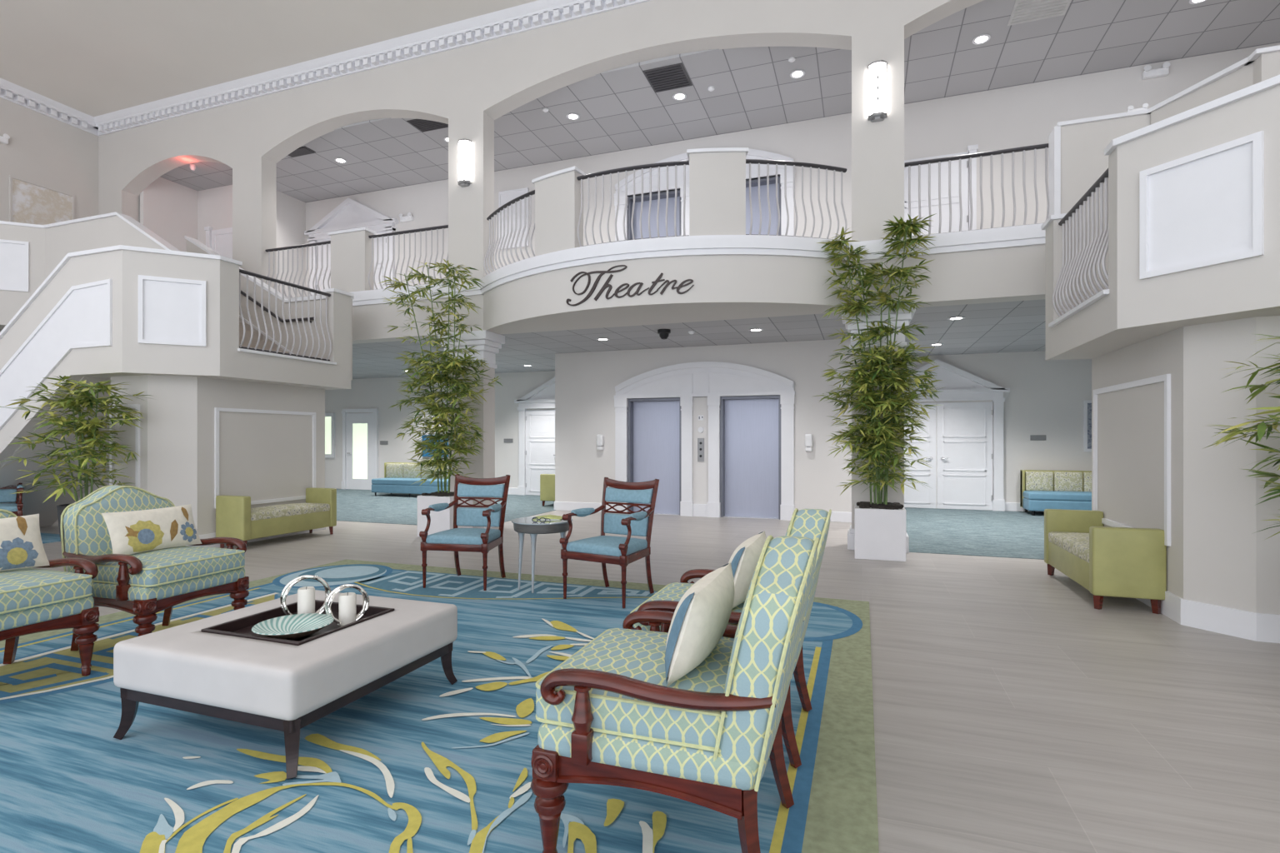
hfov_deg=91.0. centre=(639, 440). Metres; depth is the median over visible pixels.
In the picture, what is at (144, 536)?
flower
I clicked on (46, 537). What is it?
area rug
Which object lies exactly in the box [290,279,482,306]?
trim
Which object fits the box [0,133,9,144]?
emergency light
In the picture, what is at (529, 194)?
balcony railing
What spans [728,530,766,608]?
throw pillow
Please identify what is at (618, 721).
seat cushion
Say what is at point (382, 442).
room sign
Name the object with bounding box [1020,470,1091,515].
sofa
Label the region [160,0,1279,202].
ceiling
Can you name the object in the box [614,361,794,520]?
trim
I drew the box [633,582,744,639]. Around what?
seat cushion
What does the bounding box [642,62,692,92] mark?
ceiling vent
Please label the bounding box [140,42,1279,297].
wall
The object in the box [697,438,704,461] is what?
panel
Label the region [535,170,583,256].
wall
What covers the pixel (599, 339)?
recessed light
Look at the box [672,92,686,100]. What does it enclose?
recessed light
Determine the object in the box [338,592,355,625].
pillar candle
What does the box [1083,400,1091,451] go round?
framed picture
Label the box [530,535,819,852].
armchair
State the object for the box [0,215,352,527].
wall
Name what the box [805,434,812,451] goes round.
dispenser
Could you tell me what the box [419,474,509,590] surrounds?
armchair
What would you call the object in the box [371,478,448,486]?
seat cushion
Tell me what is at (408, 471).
cushion
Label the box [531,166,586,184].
trim
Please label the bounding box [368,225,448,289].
balcony railing
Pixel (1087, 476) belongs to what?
cushion
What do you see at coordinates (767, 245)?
trim
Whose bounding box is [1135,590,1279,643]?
baseboard
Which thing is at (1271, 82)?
trim
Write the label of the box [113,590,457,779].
ottoman
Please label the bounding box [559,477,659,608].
armchair
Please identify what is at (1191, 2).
recessed light
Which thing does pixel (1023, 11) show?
ceiling vent
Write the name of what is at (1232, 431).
bamboo
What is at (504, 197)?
framed picture
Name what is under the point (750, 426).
door
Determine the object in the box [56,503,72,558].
pot
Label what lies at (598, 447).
drip tray
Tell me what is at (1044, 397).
wall
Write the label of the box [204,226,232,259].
door
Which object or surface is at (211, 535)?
baseboard
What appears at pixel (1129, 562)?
upholstered bench
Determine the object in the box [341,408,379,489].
door
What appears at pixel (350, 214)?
door frame
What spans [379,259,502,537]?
bamboo
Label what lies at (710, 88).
smoke detector
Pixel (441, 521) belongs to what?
planter
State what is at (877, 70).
wall sconce
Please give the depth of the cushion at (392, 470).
15.62 m
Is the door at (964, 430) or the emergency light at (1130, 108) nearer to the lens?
the emergency light at (1130, 108)
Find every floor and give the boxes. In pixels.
[31,510,1279,852]
[239,322,289,353]
[336,489,1044,559]
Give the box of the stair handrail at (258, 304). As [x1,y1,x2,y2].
[240,290,314,323]
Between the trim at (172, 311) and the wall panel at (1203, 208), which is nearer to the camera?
the wall panel at (1203, 208)
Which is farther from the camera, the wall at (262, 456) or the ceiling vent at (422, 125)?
the ceiling vent at (422, 125)
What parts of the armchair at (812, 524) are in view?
post, arm, arm, leg, leg, backrest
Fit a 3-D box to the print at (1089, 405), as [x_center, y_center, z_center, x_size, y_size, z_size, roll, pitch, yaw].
[8.565,-0.255,11.543,0.620,0.850,0.020,0,0,19]
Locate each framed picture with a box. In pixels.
[9,175,74,224]
[421,435,448,456]
[498,187,529,249]
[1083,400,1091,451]
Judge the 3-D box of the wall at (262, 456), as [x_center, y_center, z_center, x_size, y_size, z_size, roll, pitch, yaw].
[-5.682,0.270,8.701,1.020,2.200,2.310,0,0,20]
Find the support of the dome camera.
attached to the ceiling at (1018, 326)
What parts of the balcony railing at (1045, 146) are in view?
handrail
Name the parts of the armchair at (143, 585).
leg, arm, backrest, post, leg, leg, arm, post, leg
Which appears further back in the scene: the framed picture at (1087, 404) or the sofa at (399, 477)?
the sofa at (399, 477)
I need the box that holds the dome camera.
[657,329,670,339]
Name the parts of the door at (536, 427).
frame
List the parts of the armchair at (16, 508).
panel, seat, leg, leg, arm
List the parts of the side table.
leg, leg, leg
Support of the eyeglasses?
on the side table
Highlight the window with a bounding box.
[325,413,334,458]
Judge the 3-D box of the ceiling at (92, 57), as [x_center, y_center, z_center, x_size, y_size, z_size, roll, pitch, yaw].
[-1.963,-6.420,2.605,23.560,0.100,13.600,0,0,20]
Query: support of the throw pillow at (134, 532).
on the armchair at (143, 585)
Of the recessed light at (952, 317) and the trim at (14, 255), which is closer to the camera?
the recessed light at (952, 317)
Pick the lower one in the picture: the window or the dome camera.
the window
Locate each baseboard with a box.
[192,527,325,547]
[507,488,1044,522]
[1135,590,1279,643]
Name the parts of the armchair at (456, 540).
leg, arm, leg, seat, seat rail, panel, panel, rail, leg, arm, leg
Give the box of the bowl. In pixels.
[251,613,334,639]
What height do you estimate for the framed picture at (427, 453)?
0.560 m
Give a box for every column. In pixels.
[437,330,504,529]
[841,301,915,553]
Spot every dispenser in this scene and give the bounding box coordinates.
[596,435,604,449]
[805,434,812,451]
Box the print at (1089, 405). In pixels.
[1087,403,1091,449]
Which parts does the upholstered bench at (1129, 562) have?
leg, seat frame, arm, leg, arm, leg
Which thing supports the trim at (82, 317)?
attached to the wall at (221, 358)
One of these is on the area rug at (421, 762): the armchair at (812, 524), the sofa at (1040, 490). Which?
the armchair at (812, 524)
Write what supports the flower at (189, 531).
on the throw pillow at (134, 532)
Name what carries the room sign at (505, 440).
attached to the wall at (1044, 397)
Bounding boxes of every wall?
[0,97,139,500]
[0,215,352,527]
[0,224,44,331]
[98,0,1045,344]
[110,375,324,534]
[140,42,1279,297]
[325,350,1091,510]
[483,255,851,334]
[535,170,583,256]
[555,338,851,512]
[689,152,745,235]
[1045,85,1279,360]
[1060,51,1279,224]
[1091,315,1279,614]
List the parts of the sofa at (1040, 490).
seat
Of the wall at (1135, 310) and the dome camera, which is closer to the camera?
the wall at (1135, 310)
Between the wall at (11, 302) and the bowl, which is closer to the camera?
the bowl
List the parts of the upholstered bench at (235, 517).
arm, seat frame, arm, leg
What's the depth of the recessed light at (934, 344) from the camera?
11.03 m
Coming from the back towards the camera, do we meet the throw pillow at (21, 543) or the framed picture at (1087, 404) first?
the framed picture at (1087, 404)
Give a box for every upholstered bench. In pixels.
[215,487,336,548]
[540,474,554,505]
[1044,509,1166,614]
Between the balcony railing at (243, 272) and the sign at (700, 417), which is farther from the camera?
the sign at (700, 417)
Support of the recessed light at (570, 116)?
in the ceiling at (618, 109)
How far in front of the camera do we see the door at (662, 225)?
11.74 m
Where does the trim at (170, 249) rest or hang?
attached to the wall at (221, 358)
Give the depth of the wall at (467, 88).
9.66 m
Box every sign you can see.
[380,440,388,444]
[504,439,513,442]
[565,265,694,305]
[698,415,703,420]
[1030,435,1045,440]
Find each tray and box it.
[200,600,394,645]
[596,446,604,449]
[805,447,812,451]
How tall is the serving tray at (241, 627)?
0.062 m
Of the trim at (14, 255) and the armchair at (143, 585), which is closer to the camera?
the armchair at (143, 585)
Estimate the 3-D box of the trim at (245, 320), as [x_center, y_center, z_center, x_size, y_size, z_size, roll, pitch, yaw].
[-6.390,-1.895,10.339,2.050,1.250,0.025,0,0,20]
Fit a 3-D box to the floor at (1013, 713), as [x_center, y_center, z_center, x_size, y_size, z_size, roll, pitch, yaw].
[-1.104,1.420,5.032,23.560,0.100,18.750,0,0,20]
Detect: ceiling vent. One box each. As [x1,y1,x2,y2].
[287,146,315,157]
[406,119,448,132]
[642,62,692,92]
[1007,0,1071,25]
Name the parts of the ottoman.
leg, frame, leg, leg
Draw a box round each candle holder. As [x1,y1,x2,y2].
[280,575,331,615]
[325,584,369,627]
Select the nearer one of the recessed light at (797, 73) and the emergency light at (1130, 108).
the emergency light at (1130, 108)
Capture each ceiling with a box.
[0,0,537,116]
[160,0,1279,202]
[352,299,1045,379]
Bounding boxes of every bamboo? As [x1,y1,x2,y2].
[0,375,152,558]
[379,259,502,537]
[814,213,944,561]
[1202,334,1279,540]
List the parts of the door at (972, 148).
frame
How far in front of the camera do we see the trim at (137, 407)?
7.59 m
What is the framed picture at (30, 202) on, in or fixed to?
attached to the wall at (41, 149)
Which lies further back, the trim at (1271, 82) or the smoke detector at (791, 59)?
the smoke detector at (791, 59)
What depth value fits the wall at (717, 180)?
7.59 m
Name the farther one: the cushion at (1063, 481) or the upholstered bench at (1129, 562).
the cushion at (1063, 481)
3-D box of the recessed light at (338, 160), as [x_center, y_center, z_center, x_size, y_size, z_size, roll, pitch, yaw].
[-5.795,-5.413,12.183,0.220,0.014,0.220,0,0,20]
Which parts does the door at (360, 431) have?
glass pane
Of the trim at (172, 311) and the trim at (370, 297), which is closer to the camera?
the trim at (172, 311)
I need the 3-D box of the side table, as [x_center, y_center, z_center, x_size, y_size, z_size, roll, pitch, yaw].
[-0.893,1.040,5.748,0.556,0.620,0.556,0,0,20]
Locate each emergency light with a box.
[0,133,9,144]
[398,212,413,222]
[1126,103,1148,112]
[1141,61,1169,79]
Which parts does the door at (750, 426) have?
sill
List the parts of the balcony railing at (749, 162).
rail, handrail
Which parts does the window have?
pane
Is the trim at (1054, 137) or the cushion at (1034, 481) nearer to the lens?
the trim at (1054, 137)
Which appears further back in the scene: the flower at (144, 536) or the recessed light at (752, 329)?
the recessed light at (752, 329)
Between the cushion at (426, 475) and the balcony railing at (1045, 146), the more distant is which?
the cushion at (426, 475)
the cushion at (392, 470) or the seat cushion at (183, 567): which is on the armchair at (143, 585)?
the seat cushion at (183, 567)
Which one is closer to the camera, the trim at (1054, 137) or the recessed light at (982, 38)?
the trim at (1054, 137)
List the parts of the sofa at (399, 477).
frame, seat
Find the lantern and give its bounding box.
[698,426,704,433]
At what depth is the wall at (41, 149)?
11.89 m
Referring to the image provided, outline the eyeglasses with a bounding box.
[531,517,550,522]
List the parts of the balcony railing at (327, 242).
handrail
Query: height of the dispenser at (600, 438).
0.295 m
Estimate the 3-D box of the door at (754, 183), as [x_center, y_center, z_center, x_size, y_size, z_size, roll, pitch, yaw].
[1.966,-3.465,11.101,1.075,2.150,0.240,0,0,20]
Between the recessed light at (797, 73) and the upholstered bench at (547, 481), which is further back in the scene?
the upholstered bench at (547, 481)
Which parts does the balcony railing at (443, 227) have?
handrail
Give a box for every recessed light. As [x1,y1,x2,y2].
[334,157,346,163]
[566,113,579,119]
[596,338,609,340]
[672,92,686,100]
[748,328,763,331]
[790,70,804,78]
[930,343,943,345]
[947,316,964,319]
[972,34,990,44]
[1189,0,1205,4]
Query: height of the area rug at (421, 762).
0.020 m
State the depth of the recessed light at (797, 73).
9.31 m
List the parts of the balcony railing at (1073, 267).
handrail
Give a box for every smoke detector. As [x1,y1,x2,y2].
[542,107,548,112]
[708,86,714,91]
[788,56,795,62]
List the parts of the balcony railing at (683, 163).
handrail, rail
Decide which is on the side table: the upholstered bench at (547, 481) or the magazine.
the magazine
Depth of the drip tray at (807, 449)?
10.56 m
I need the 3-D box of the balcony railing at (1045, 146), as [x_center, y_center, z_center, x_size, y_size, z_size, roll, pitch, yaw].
[3.988,-2.945,7.464,1.565,0.938,0.126,0,0,20]
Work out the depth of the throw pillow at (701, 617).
1.94 m
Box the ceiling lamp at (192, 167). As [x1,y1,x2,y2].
[190,164,195,170]
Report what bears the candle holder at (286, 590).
on the serving tray at (241, 627)
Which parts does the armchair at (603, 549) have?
leg, arm, leg, seat, seat rail, leg, panel, panel, rail, arm, leg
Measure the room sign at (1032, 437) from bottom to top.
0.100 m
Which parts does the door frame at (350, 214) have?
frame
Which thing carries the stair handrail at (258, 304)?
attached to the wall at (221, 358)
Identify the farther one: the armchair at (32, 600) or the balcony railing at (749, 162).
the balcony railing at (749, 162)
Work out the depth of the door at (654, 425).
11.73 m
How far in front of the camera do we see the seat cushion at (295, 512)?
8.48 m
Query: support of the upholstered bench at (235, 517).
on the floor at (1013, 713)
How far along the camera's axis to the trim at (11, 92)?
11.76 m
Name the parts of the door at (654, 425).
sill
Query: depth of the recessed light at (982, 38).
8.50 m
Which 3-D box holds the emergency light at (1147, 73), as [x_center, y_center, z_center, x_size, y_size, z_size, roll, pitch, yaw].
[7.377,-5.282,9.000,0.310,0.164,0.108,0,0,20]
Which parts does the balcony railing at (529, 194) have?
handrail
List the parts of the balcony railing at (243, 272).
rail, handrail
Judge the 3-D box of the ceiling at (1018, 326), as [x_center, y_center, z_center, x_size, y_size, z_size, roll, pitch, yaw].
[1.166,-1.730,11.442,23.560,0.100,5.150,0,0,20]
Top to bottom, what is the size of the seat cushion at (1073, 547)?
0.180 m
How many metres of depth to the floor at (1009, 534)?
10.56 m
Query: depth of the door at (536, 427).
15.44 m
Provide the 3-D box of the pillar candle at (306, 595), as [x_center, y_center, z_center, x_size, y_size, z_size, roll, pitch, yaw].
[-1.752,0.857,3.304,0.082,0.173,0.082,0,0,20]
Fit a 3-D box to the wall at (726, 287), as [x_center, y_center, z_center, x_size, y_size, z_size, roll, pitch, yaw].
[0.005,-2.025,8.432,5.360,0.730,1.300,0,0,20]
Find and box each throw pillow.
[0,514,49,571]
[101,504,201,554]
[665,562,734,686]
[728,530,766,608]
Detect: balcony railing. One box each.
[239,269,331,361]
[265,240,330,298]
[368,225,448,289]
[483,190,534,274]
[576,160,689,247]
[745,159,847,240]
[904,143,1049,236]
[1052,168,1108,316]
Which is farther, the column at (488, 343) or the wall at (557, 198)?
the column at (488, 343)
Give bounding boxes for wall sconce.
[457,138,471,187]
[867,60,887,122]
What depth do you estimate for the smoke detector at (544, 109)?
10.28 m
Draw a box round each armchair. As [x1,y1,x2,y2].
[0,482,24,516]
[0,509,99,675]
[60,485,249,650]
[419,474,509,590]
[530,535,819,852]
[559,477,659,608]
[630,508,831,768]
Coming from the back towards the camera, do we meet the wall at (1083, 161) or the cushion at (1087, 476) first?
the cushion at (1087, 476)
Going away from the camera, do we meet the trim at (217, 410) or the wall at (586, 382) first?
the trim at (217, 410)
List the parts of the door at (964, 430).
frame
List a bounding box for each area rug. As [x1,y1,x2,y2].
[0,560,879,852]
[40,532,60,544]
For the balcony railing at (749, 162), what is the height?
0.938 m
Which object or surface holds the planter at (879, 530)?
on the floor at (1013, 713)
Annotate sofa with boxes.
[371,462,448,497]
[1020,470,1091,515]
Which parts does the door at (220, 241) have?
frame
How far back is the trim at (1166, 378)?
4.93 m
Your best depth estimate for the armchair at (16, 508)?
8.57 m
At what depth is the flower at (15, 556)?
3.57 m
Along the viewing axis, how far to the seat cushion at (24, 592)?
3.42 m
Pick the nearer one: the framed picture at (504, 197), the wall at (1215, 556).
the wall at (1215, 556)
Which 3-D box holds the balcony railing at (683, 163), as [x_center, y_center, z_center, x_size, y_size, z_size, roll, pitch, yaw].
[-0.121,-2.945,7.870,1.484,0.938,0.207,0,0,20]
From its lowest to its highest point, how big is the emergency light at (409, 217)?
0.164 m
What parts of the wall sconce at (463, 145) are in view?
lamp shade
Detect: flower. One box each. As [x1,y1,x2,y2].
[6,547,27,564]
[137,529,154,544]
[185,527,193,536]
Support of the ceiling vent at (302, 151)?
in the ceiling at (618, 109)
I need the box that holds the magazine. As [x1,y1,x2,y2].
[532,515,562,519]
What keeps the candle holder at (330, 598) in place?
on the serving tray at (241, 627)
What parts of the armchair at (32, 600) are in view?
backrest, leg, arm, post, leg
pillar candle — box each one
[297,586,314,614]
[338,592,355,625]
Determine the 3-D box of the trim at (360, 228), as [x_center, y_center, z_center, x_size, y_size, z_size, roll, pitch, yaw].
[-4.864,-3.490,10.634,0.790,0.040,0.260,0,0,20]
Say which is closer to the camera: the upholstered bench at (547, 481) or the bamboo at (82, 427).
the bamboo at (82, 427)
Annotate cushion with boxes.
[0,568,92,615]
[83,545,244,588]
[250,503,329,520]
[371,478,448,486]
[385,463,404,478]
[403,464,421,478]
[421,464,439,479]
[535,628,734,747]
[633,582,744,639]
[1022,490,1091,501]
[1025,471,1053,490]
[1048,531,1089,563]
[1054,471,1082,491]
[1083,472,1091,491]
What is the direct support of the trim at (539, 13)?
attached to the wall at (467, 88)
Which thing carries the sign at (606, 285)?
attached to the wall at (726, 287)
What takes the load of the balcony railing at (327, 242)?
attached to the wall at (467, 88)
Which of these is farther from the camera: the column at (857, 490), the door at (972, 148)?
the door at (972, 148)
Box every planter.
[417,495,472,537]
[854,504,905,561]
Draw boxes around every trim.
[0,77,98,135]
[0,211,354,364]
[0,239,29,292]
[0,279,112,429]
[93,0,652,136]
[109,404,139,488]
[138,275,206,346]
[214,407,315,508]
[239,315,293,354]
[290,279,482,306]
[327,227,376,235]
[480,235,853,294]
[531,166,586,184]
[614,148,794,241]
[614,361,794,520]
[686,147,748,160]
[852,223,1045,261]
[1041,75,1279,327]
[1048,45,1279,217]
[1092,374,1170,546]
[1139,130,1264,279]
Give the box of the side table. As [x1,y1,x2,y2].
[511,516,572,593]
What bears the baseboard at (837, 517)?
attached to the wall at (586, 382)
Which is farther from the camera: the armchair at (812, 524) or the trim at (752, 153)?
the trim at (752, 153)
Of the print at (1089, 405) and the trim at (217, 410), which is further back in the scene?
the print at (1089, 405)
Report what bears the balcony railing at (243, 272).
on the trim at (170, 249)
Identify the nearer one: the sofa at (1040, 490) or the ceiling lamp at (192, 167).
the sofa at (1040, 490)
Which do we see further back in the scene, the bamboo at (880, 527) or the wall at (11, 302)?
the wall at (11, 302)
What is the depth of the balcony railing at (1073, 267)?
5.59 m
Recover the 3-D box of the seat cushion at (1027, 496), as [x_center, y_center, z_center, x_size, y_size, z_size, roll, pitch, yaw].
[7.980,1.015,11.241,1.900,0.170,0.530,0,0,19]
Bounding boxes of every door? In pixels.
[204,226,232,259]
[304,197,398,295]
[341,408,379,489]
[514,377,554,495]
[627,190,681,239]
[627,397,681,515]
[720,395,780,519]
[745,175,780,234]
[904,144,978,235]
[904,359,1009,511]
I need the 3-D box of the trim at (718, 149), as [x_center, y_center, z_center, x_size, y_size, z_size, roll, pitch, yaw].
[0.942,-3.490,7.698,0.740,0.040,0.276,0,0,3]
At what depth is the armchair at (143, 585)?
4.03 m
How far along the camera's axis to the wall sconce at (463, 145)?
9.67 m

